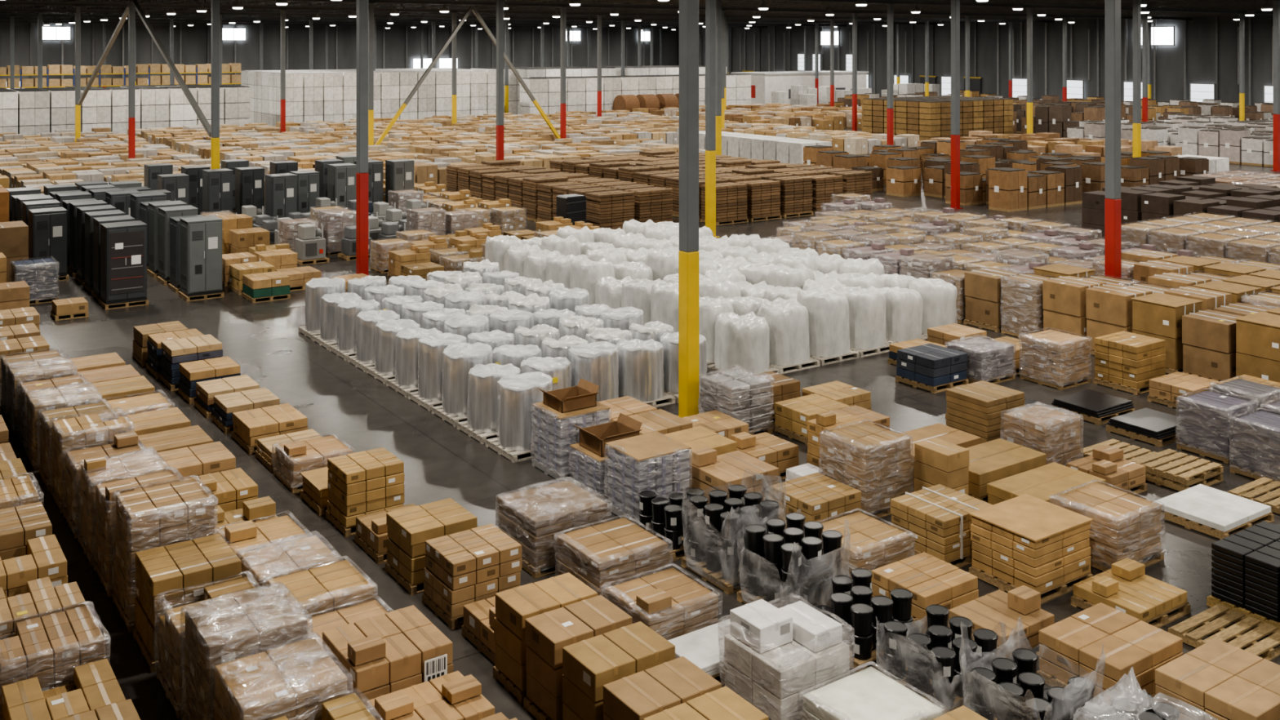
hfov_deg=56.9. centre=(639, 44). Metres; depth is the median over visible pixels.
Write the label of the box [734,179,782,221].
bundle
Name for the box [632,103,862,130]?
stacked boxes
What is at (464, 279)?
roll
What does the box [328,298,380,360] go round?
roll
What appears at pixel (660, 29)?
steel column
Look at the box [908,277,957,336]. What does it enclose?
pallet
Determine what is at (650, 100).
reel
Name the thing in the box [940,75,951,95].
door
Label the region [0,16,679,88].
wall
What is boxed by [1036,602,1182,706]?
pallet stack
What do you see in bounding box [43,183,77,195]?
tall cabinet
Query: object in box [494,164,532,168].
bundle
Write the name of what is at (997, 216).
cardboard box
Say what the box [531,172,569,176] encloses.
bundle
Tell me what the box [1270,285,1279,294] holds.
wooden pallet
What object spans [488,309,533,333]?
roll
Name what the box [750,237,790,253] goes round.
pallet
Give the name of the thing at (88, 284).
tall cabinet
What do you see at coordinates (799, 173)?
bundle
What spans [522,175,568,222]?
bundle
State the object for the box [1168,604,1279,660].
wooden pallet
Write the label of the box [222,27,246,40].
window
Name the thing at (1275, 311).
wooden pallet
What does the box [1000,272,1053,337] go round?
wooden pallet
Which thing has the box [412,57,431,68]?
window
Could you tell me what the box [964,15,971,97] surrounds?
steel column
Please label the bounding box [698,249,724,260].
pallet
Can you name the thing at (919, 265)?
pallet
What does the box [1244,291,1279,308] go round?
boxes
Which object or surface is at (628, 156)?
bundle
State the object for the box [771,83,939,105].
stacked boxes
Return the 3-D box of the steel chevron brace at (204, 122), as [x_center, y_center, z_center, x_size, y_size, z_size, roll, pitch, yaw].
[-30.703,0.800,71.420,0.220,7.206,36.180,0,0,-34]
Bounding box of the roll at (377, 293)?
[364,284,404,310]
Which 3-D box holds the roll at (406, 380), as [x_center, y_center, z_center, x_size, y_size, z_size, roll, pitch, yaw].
[-5.153,7.338,27.608,1.160,1.323,1.160,0,0,-35]
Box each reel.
[613,94,639,111]
[635,93,659,110]
[655,93,679,110]
[675,93,679,102]
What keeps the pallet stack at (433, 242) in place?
on the floor
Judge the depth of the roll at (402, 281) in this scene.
34.05 m
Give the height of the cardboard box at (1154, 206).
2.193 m
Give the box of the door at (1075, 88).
[1066,79,1084,98]
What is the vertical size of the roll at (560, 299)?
1.475 m
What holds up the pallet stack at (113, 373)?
on the floor
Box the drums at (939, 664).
[875,604,1006,715]
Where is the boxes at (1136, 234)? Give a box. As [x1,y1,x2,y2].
[1120,222,1166,248]
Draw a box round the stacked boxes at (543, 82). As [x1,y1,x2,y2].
[471,65,751,115]
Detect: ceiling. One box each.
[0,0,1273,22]
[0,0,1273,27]
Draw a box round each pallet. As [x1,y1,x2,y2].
[0,349,62,419]
[0,472,44,509]
[0,600,110,719]
[6,355,77,435]
[8,257,59,304]
[17,373,86,452]
[25,384,101,471]
[37,401,115,490]
[48,407,131,513]
[61,431,145,537]
[76,447,168,565]
[91,466,180,596]
[104,392,174,419]
[111,475,216,633]
[153,570,257,718]
[180,585,311,719]
[201,210,235,216]
[214,635,353,719]
[217,515,310,559]
[239,535,342,591]
[262,690,376,719]
[267,560,377,618]
[271,433,352,493]
[278,217,317,252]
[305,600,391,646]
[309,205,346,228]
[317,208,355,255]
[387,189,422,212]
[406,207,445,235]
[444,208,477,235]
[484,235,523,271]
[485,371,552,462]
[497,480,611,578]
[503,243,542,276]
[521,236,542,248]
[523,249,560,282]
[540,234,581,256]
[546,253,587,288]
[555,517,672,595]
[556,226,594,243]
[569,257,614,305]
[579,241,614,254]
[586,248,627,264]
[591,227,626,243]
[595,275,631,309]
[601,563,720,639]
[604,247,634,254]
[604,431,692,526]
[611,232,646,248]
[613,261,653,280]
[616,338,675,407]
[621,278,665,324]
[622,218,657,235]
[625,247,654,264]
[634,238,673,250]
[638,488,703,562]
[644,226,679,239]
[646,248,679,280]
[650,281,678,332]
[656,221,679,229]
[662,245,679,252]
[662,273,705,283]
[667,618,729,685]
[669,235,702,247]
[672,258,717,275]
[676,226,713,238]
[680,473,779,595]
[698,240,729,252]
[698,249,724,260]
[699,276,741,298]
[699,295,733,364]
[700,235,728,241]
[704,266,746,282]
[706,311,780,374]
[713,255,750,269]
[717,245,758,260]
[720,594,854,719]
[724,234,760,248]
[726,295,768,315]
[736,280,775,298]
[737,262,776,284]
[746,251,778,265]
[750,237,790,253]
[756,297,820,373]
[763,285,803,301]
[767,234,792,248]
[768,263,815,289]
[773,252,817,271]
[776,226,805,236]
[777,247,818,256]
[783,219,810,226]
[791,230,838,253]
[796,287,859,365]
[800,225,844,232]
[802,276,846,290]
[804,508,914,589]
[806,219,848,226]
[809,215,853,221]
[811,253,846,274]
[813,270,840,279]
[813,568,912,672]
[816,209,850,217]
[817,239,864,258]
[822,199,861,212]
[822,422,914,519]
[825,227,870,240]
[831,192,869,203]
[836,272,884,288]
[836,285,892,357]
[837,212,867,219]
[837,222,866,230]
[839,257,884,275]
[840,219,876,225]
[844,208,876,213]
[844,242,893,260]
[849,234,898,246]
[853,197,892,211]
[853,223,897,235]
[860,213,902,225]
[867,210,904,217]
[871,248,914,275]
[875,206,912,213]
[877,286,927,343]
[879,273,916,288]
[880,231,924,244]
[882,220,922,228]
[884,244,926,252]
[895,343,968,393]
[897,227,924,235]
[898,209,919,217]
[898,422,981,483]
[901,217,911,221]
[901,251,954,279]
[906,240,953,251]
[908,219,951,235]
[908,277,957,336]
[911,210,953,223]
[913,249,955,256]
[924,233,934,242]
[930,207,959,213]
[932,266,968,323]
[933,232,982,249]
[934,230,961,235]
[935,214,978,232]
[940,247,979,255]
[945,254,984,270]
[947,335,1015,383]
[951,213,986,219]
[960,226,1007,242]
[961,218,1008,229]
[962,241,1012,253]
[963,267,1022,332]
[964,261,1019,271]
[965,251,995,262]
[966,438,1046,502]
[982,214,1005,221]
[986,462,1106,504]
[988,237,1039,248]
[992,247,1041,254]
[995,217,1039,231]
[995,248,1049,266]
[999,261,1044,274]
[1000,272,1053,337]
[1000,401,1081,466]
[1007,230,1031,239]
[1019,229,1066,244]
[1019,327,1091,390]
[1020,242,1070,256]
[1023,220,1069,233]
[1024,398,1072,414]
[1032,263,1095,278]
[1042,275,1106,337]
[1044,253,1071,264]
[1049,234,1093,246]
[1049,482,1164,571]
[1051,389,1134,425]
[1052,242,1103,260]
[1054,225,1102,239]
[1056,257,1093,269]
[1080,236,1132,255]
[1080,439,1157,461]
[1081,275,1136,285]
[1083,255,1104,262]
[1085,284,1152,355]
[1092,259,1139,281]
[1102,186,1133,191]
[1106,407,1178,447]
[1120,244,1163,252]
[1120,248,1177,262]
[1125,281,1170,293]
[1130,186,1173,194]
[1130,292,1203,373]
[1132,448,1223,491]
[1133,260,1193,284]
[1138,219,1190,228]
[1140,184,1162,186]
[1147,272,1211,288]
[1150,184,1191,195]
[1153,484,1274,539]
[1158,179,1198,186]
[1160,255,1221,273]
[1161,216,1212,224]
[1164,285,1231,311]
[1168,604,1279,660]
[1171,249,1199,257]
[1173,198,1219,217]
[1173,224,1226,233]
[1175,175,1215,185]
[1175,388,1255,463]
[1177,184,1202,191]
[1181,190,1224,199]
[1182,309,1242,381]
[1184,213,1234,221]
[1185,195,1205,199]
[1185,232,1244,258]
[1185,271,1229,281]
[1192,280,1262,303]
[1194,173,1229,178]
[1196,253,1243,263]
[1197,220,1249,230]
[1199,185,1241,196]
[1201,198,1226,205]
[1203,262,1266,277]
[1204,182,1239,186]
[1206,520,1279,630]
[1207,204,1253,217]
[1209,171,1244,176]
[1212,229,1266,239]
[1212,376,1279,412]
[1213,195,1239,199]
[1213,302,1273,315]
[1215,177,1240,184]
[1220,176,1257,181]
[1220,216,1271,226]
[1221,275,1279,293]
[1224,170,1259,174]
[1225,238,1279,263]
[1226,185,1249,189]
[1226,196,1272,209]
[1226,476,1279,514]
[1229,408,1279,481]
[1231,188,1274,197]
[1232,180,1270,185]
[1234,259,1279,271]
[1234,311,1279,382]
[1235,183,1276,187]
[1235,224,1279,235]
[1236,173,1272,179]
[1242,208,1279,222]
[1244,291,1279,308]
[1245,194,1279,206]
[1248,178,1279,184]
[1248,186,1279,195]
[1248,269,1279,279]
[1252,172,1279,177]
[1252,234,1279,242]
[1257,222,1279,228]
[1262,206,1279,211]
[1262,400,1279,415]
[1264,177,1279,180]
[1265,307,1279,315]
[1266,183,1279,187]
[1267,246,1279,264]
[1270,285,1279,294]
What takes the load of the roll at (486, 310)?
on the floor
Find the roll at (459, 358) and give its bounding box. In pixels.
[431,342,493,426]
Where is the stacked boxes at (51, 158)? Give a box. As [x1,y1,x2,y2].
[0,110,919,199]
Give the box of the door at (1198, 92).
[1189,82,1215,102]
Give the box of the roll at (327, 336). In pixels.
[312,292,361,350]
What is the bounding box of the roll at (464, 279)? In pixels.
[444,271,483,290]
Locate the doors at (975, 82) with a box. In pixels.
[742,70,981,93]
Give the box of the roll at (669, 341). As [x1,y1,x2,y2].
[659,331,706,403]
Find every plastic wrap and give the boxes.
[963,625,1105,719]
[1084,669,1179,719]
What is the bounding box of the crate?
[556,193,586,225]
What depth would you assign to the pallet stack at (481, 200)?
53.08 m
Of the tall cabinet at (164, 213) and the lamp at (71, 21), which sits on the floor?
the tall cabinet at (164, 213)
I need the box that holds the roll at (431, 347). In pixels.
[408,333,466,411]
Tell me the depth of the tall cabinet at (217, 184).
51.79 m
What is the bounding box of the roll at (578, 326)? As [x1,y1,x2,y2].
[558,315,604,339]
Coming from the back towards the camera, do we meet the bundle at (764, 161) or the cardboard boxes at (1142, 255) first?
the bundle at (764, 161)
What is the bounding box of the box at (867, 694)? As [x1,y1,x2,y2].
[800,661,942,719]
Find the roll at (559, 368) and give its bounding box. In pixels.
[520,356,571,390]
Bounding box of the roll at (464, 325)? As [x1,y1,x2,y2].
[443,313,488,338]
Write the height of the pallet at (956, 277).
1.335 m
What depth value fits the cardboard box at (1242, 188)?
49.02 m
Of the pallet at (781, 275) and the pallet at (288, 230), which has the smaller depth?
the pallet at (781, 275)
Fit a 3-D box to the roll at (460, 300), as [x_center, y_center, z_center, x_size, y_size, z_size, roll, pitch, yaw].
[-4.582,7.262,31.046,1.160,1.475,1.160,0,0,-35]
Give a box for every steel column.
[8,16,15,88]
[37,11,42,88]
[73,5,82,142]
[102,23,106,87]
[128,0,135,158]
[134,21,136,85]
[168,17,174,84]
[210,0,219,168]
[219,14,222,84]
[222,24,222,84]
[258,22,263,70]
[279,9,286,133]
[307,19,314,69]
[324,25,328,69]
[355,0,370,275]
[368,2,375,145]
[373,16,376,71]
[375,23,376,68]
[419,26,423,68]
[431,21,436,68]
[450,12,457,126]
[475,24,479,67]
[496,0,503,159]
[504,19,508,112]
[508,28,510,67]
[540,22,543,66]
[558,6,568,138]
[566,25,569,66]
[586,27,590,66]
[595,14,603,117]
[621,20,624,75]
[636,23,641,66]
[650,26,653,65]
[658,28,662,65]
[675,0,699,417]
[705,0,719,237]
[715,0,721,155]
[721,9,725,128]
[724,17,727,109]
[726,22,727,73]
[727,25,728,73]
[728,27,728,73]
[804,26,806,71]
[813,22,819,103]
[828,18,835,106]
[850,13,858,131]
[885,3,895,145]
[896,23,899,84]
[924,20,929,96]
[948,0,963,209]
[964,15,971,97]
[1008,22,1012,97]
[1025,7,1034,133]
[1062,17,1068,101]
[1104,0,1120,279]
[1133,0,1141,157]
[1142,13,1147,121]
[1147,22,1151,98]
[1239,13,1244,120]
[1271,0,1279,171]
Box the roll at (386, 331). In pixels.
[365,319,420,384]
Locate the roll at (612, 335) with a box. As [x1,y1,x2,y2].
[585,327,632,345]
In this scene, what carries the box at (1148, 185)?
on the floor
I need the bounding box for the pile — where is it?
[862,95,1013,140]
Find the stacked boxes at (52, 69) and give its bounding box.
[0,62,241,88]
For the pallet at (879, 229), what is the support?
on the floor
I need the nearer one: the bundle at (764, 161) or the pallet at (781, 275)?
the pallet at (781, 275)
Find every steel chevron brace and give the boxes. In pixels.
[77,0,211,137]
[374,5,560,145]
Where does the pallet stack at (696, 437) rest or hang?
on the floor
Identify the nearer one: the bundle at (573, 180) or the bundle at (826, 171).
the bundle at (573, 180)
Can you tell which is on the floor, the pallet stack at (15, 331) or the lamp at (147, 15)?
the pallet stack at (15, 331)
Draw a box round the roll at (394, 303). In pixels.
[381,295,423,319]
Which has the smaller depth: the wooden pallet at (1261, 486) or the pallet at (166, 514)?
the pallet at (166, 514)
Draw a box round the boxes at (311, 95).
[240,67,496,126]
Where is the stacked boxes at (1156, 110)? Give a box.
[828,89,1273,121]
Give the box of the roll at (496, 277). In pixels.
[482,270,519,285]
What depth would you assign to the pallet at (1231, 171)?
58.38 m
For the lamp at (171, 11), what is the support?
hanging from the ceiling at (1222, 5)
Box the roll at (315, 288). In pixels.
[297,276,345,340]
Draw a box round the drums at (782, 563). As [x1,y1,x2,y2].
[736,512,849,608]
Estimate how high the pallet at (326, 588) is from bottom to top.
0.959 m
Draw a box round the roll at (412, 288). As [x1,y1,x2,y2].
[405,280,444,298]
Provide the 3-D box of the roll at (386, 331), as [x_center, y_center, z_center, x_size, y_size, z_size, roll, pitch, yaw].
[-5.875,7.360,28.671,1.160,1.280,1.160,0,0,-35]
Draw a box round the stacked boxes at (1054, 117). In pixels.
[1012,99,1133,137]
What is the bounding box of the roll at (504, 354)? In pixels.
[492,344,542,368]
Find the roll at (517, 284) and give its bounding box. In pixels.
[503,275,542,295]
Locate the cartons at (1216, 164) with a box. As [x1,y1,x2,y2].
[1177,154,1229,173]
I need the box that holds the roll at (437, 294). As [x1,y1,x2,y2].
[422,283,463,307]
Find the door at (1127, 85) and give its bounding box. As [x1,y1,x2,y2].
[1123,80,1142,101]
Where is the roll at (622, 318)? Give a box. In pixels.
[599,306,644,330]
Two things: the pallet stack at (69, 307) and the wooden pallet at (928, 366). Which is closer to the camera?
the wooden pallet at (928, 366)
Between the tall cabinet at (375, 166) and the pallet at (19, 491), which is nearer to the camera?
the pallet at (19, 491)
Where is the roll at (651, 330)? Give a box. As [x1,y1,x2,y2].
[628,320,674,342]
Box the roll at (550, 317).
[533,308,575,328]
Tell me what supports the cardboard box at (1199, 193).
on the floor
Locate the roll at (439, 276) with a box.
[426,271,462,282]
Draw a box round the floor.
[0,128,1279,719]
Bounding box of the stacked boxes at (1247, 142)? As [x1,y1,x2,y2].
[1066,113,1272,166]
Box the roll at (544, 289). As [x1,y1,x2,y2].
[524,280,564,297]
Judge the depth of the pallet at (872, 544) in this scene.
17.73 m
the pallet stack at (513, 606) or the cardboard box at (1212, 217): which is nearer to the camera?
the pallet stack at (513, 606)
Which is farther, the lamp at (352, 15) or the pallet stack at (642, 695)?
the lamp at (352, 15)
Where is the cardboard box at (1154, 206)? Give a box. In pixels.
[1141,192,1185,222]
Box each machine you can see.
[241,204,263,227]
[253,214,278,227]
[262,219,277,244]
[274,217,293,244]
[288,212,300,219]
[294,223,329,265]
[300,212,311,218]
[315,197,337,207]
[337,225,371,261]
[347,199,355,211]
[368,200,373,214]
[368,212,377,217]
[368,215,385,240]
[371,201,395,220]
[377,222,405,239]
[385,208,407,223]
[398,218,407,231]
[403,199,427,218]
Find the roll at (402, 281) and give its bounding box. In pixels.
[388,275,426,295]
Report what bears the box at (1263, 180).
on the floor
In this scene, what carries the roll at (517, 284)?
on the floor
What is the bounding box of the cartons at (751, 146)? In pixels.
[698,130,831,164]
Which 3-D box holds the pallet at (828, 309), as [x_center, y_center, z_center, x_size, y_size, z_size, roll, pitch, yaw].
[4.702,7.154,30.392,1.320,1.692,1.320,0,0,-35]
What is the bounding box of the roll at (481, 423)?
[457,363,521,444]
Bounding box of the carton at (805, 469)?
[785,462,823,481]
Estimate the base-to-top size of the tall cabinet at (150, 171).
2.470 m
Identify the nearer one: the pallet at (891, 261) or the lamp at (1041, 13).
the pallet at (891, 261)
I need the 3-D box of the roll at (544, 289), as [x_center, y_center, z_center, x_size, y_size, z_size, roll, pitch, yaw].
[-2.604,7.274,32.440,1.160,1.451,1.160,0,0,-35]
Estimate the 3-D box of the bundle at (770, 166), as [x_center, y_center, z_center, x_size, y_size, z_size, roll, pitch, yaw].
[6.398,7.048,60.129,1.800,1.905,1.250,0,0,-35]
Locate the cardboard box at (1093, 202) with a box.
[1081,191,1105,239]
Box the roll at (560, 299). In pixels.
[548,287,589,311]
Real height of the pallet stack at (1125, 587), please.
0.457 m
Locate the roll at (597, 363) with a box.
[567,341,618,401]
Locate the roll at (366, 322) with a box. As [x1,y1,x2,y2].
[347,310,399,372]
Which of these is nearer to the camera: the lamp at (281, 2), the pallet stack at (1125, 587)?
the pallet stack at (1125, 587)
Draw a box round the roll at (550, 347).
[540,335,588,359]
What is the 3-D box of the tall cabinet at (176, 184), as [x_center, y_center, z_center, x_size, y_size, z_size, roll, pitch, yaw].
[-19.824,6.765,50.189,1.150,2.470,1.100,0,0,-35]
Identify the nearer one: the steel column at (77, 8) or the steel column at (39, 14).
the steel column at (77, 8)
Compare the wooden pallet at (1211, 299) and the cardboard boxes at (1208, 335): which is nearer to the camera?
the cardboard boxes at (1208, 335)
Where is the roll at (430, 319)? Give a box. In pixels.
[421,307,466,333]
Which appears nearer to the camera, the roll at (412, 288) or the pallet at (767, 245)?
the roll at (412, 288)
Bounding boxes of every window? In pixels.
[42,26,71,40]
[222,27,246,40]
[412,57,431,68]
[565,30,581,41]
[640,31,650,41]
[820,30,839,45]
[1141,26,1174,45]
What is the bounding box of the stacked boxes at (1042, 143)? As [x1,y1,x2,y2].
[917,130,1182,157]
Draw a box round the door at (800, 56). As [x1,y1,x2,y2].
[796,53,804,70]
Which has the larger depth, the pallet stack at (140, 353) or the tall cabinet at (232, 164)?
the tall cabinet at (232, 164)
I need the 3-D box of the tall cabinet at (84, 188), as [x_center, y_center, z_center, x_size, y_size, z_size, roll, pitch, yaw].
[-21.165,6.765,46.185,1.150,2.470,1.100,0,0,-35]
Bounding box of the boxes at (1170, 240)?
[1147,227,1204,253]
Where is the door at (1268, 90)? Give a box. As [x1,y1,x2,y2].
[1262,84,1273,102]
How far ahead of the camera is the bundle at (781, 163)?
62.61 m
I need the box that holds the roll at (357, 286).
[346,275,386,299]
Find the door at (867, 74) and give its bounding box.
[866,73,869,88]
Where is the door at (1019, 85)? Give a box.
[1012,77,1026,97]
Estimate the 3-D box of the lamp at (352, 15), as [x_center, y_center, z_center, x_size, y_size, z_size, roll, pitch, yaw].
[-25.180,-2.855,103.550,0.800,0.890,0.800,0,0,-34]
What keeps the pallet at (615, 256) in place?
on the floor
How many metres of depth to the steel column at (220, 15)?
110.77 m
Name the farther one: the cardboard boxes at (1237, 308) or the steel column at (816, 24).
the steel column at (816, 24)
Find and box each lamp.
[44,20,49,26]
[55,20,62,24]
[68,17,75,23]
[83,17,91,22]
[99,13,108,20]
[143,8,150,17]
[166,7,176,14]
[195,2,207,12]
[228,15,235,23]
[231,0,244,8]
[253,14,260,22]
[275,0,288,5]
[311,9,320,19]
[329,20,335,26]
[347,10,356,17]
[386,17,393,23]
[390,4,399,15]
[420,17,427,22]
[439,4,449,12]
[503,0,509,9]
[503,13,510,19]
[551,8,559,17]
[568,0,581,5]
[586,16,592,22]
[609,8,618,15]
[634,15,641,21]
[698,17,703,24]
[748,17,755,22]
[752,10,760,17]
[757,0,768,9]
[795,18,801,25]
[807,14,814,21]
[825,5,834,15]
[854,0,867,6]
[873,13,881,19]
[909,16,916,22]
[911,4,920,13]
[977,15,985,22]
[999,18,1005,24]
[1012,0,1023,10]
[1036,8,1046,16]
[1054,13,1062,20]
[1067,17,1075,22]
[1141,0,1147,6]
[1141,6,1150,13]
[1232,13,1239,20]
[1244,8,1254,16]
[1260,0,1273,10]
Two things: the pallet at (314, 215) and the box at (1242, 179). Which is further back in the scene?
the box at (1242, 179)
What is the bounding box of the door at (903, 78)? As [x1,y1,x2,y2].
[893,74,909,84]
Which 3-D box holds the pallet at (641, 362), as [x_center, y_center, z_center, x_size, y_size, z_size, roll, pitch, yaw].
[-0.010,7.338,26.544,1.160,1.323,1.160,0,0,-35]
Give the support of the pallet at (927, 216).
on the floor
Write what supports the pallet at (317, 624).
on the floor
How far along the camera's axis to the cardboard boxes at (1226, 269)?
33.41 m
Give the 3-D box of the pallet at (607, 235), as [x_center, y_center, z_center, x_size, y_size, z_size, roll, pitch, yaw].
[-1.102,7.196,41.230,1.320,1.609,1.320,0,0,-35]
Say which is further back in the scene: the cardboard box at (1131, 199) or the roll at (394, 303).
the cardboard box at (1131, 199)
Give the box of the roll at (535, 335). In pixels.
[513,324,559,348]
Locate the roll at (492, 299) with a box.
[485,290,524,307]
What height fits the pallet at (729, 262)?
1.571 m
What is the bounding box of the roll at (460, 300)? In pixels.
[444,290,486,311]
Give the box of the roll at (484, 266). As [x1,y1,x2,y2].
[462,258,499,277]
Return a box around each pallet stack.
[0,175,8,188]
[0,187,8,222]
[0,220,28,282]
[0,252,6,283]
[0,280,29,310]
[0,306,39,329]
[0,323,39,340]
[0,335,49,385]
[0,414,8,444]
[0,442,17,461]
[0,457,26,479]
[0,502,52,559]
[0,533,67,598]
[0,577,85,639]
[1,658,125,719]
[50,297,88,320]
[60,698,140,719]
[66,352,125,375]
[76,364,140,384]
[87,375,155,402]
[116,407,191,435]
[132,320,188,366]
[133,533,242,672]
[137,425,213,453]
[146,328,204,378]
[155,441,235,479]
[160,334,222,391]
[177,355,240,404]
[179,467,257,511]
[194,374,259,418]
[211,386,279,434]
[213,496,277,534]
[217,213,252,253]
[222,228,224,254]
[222,252,257,286]
[227,261,275,294]
[228,226,269,253]
[231,403,308,454]
[241,271,290,303]
[248,243,291,254]
[253,248,297,271]
[254,428,322,472]
[275,266,320,291]
[299,466,328,515]
[322,604,453,706]
[324,447,404,537]
[332,273,368,293]
[354,503,416,564]
[366,671,494,719]
[369,236,411,273]
[382,184,385,202]
[384,497,477,595]
[387,244,430,276]
[396,229,435,241]
[400,262,444,279]
[410,235,447,252]
[413,181,435,190]
[416,183,446,195]
[422,195,436,199]
[422,196,449,207]
[422,523,521,629]
[427,191,449,198]
[429,200,456,209]
[430,244,470,264]
[439,230,466,248]
[440,189,471,201]
[440,249,483,272]
[442,199,475,212]
[449,231,488,248]
[454,206,489,227]
[457,196,482,204]
[461,595,495,666]
[463,222,501,237]
[470,248,482,251]
[475,200,489,207]
[477,198,511,222]
[480,711,517,719]
[482,244,484,260]
[490,206,525,235]
[492,572,597,704]
[502,229,535,239]
[520,235,534,239]
[523,595,631,719]
[530,377,610,482]
[534,230,557,237]
[535,216,572,231]
[556,221,592,230]
[562,621,675,719]
[568,413,642,502]
[589,226,605,230]
[598,395,657,422]
[603,656,721,719]
[612,408,692,435]
[643,686,768,719]
[663,426,737,462]
[682,409,748,439]
[688,446,779,503]
[698,366,773,435]
[730,431,799,480]
[753,371,800,425]
[768,472,861,535]
[772,393,849,444]
[802,380,871,410]
[806,411,875,468]
[829,404,889,430]
[871,551,978,634]
[887,338,947,364]
[890,484,992,568]
[914,437,968,494]
[927,323,986,346]
[933,705,987,719]
[945,380,1025,443]
[947,585,1054,661]
[968,493,1093,604]
[990,336,1022,375]
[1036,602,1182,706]
[1066,444,1147,495]
[1070,557,1191,627]
[1093,330,1165,395]
[1146,371,1220,408]
[1154,638,1279,719]
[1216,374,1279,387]
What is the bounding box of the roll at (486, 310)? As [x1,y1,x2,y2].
[465,303,507,319]
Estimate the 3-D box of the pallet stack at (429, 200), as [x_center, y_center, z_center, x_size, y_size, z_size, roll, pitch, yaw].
[-9.339,7.481,53.498,1.228,1.038,1.168,0,0,-35]
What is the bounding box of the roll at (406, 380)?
[386,327,442,397]
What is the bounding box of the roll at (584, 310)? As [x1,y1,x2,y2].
[573,304,611,318]
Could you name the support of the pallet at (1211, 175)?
on the floor
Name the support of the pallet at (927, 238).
on the floor
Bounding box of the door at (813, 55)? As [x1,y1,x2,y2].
[812,53,821,71]
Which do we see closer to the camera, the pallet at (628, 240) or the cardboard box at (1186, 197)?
the pallet at (628, 240)
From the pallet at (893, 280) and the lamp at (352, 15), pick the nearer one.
the pallet at (893, 280)
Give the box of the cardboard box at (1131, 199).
[1120,189,1154,225]
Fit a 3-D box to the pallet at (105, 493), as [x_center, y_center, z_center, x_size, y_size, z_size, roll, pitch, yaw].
[-7.539,7.268,17.918,1.252,1.465,1.198,0,0,-35]
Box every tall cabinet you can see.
[6,186,41,221]
[11,193,44,221]
[16,195,53,221]
[22,199,60,226]
[28,206,69,280]
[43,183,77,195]
[48,190,82,199]
[55,191,91,207]
[62,198,96,270]
[67,200,107,277]
[74,180,108,191]
[75,204,115,284]
[80,184,115,192]
[83,209,125,292]
[88,187,123,202]
[91,214,135,301]
[97,220,148,310]
[105,190,141,215]
[108,180,142,187]
[120,186,151,191]
[129,191,166,221]
[139,189,171,200]
[139,200,169,269]
[143,163,173,190]
[146,200,186,278]
[156,173,189,205]
[156,204,198,285]
[167,214,204,293]
[177,215,224,301]
[180,164,209,214]
[201,168,233,213]
[220,159,248,213]
[235,166,265,214]
[264,173,297,217]
[269,160,297,173]
[289,169,319,213]
[314,159,343,197]
[327,163,356,208]
[335,155,356,164]
[354,160,383,203]
[385,159,413,203]
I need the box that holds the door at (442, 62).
[438,57,457,68]
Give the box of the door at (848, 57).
[844,53,852,71]
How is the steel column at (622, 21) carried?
on the floor
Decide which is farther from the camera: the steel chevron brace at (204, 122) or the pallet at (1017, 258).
the steel chevron brace at (204, 122)
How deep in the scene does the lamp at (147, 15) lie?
102.55 m
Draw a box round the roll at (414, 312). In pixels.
[400,301,444,328]
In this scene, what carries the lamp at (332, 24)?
hanging from the ceiling at (1222, 5)
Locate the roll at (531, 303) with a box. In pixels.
[507,293,550,313]
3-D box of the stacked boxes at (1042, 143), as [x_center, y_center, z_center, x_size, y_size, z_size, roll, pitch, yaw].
[28.018,7.219,82.105,11.090,1.562,15.490,0,0,-35]
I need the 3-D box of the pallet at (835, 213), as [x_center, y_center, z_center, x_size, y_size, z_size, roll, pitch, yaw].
[7.747,7.302,46.848,1.229,1.396,1.175,0,0,-35]
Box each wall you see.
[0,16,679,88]
[0,84,250,135]
[698,8,1273,105]
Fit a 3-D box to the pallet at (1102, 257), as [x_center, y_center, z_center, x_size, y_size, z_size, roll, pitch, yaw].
[14.657,7.302,36.793,1.229,1.396,1.175,0,0,-35]
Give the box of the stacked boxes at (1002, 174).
[803,137,1208,212]
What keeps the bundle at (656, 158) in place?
on the floor
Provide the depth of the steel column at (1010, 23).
146.80 m
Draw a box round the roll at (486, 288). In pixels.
[464,282,504,295]
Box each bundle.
[445,164,485,191]
[457,165,498,191]
[469,168,511,198]
[480,159,520,167]
[481,172,524,200]
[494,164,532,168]
[494,173,538,200]
[505,165,546,172]
[508,176,542,208]
[518,168,559,173]
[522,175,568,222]
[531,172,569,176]
[536,181,583,222]
[546,173,589,178]
[549,158,581,172]
[552,183,599,219]
[561,159,601,173]
[567,177,604,182]
[568,186,616,214]
[575,164,591,175]
[575,177,620,184]
[580,155,616,159]
[585,190,635,229]
[588,161,629,178]
[591,181,636,187]
[593,157,631,162]
[603,165,631,179]
[606,183,653,191]
[613,155,644,158]
[617,165,660,182]
[623,160,640,162]
[624,186,672,222]
[627,161,653,166]
[629,156,656,160]
[633,170,675,185]
[635,161,675,166]
[637,157,674,161]
[639,150,675,157]
[648,173,679,188]
[652,153,679,157]
[652,159,679,162]
[653,163,679,170]
[666,168,705,173]
[666,175,705,217]
[668,155,703,159]
[698,155,729,158]
[698,157,719,161]
[698,164,722,168]
[698,170,724,176]
[698,177,728,221]
[700,182,748,225]
[702,173,742,178]
[704,167,737,170]
[715,159,751,167]
[716,168,749,173]
[717,175,761,182]
[718,156,746,159]
[728,165,745,168]
[731,168,773,175]
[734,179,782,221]
[744,163,786,168]
[749,173,792,180]
[750,159,780,164]
[768,175,813,217]
[772,162,795,164]
[773,168,804,173]
[781,170,823,176]
[785,163,813,168]
[792,165,832,170]
[803,173,842,214]
[810,168,852,174]
[829,170,872,200]
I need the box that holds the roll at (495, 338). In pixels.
[466,329,514,351]

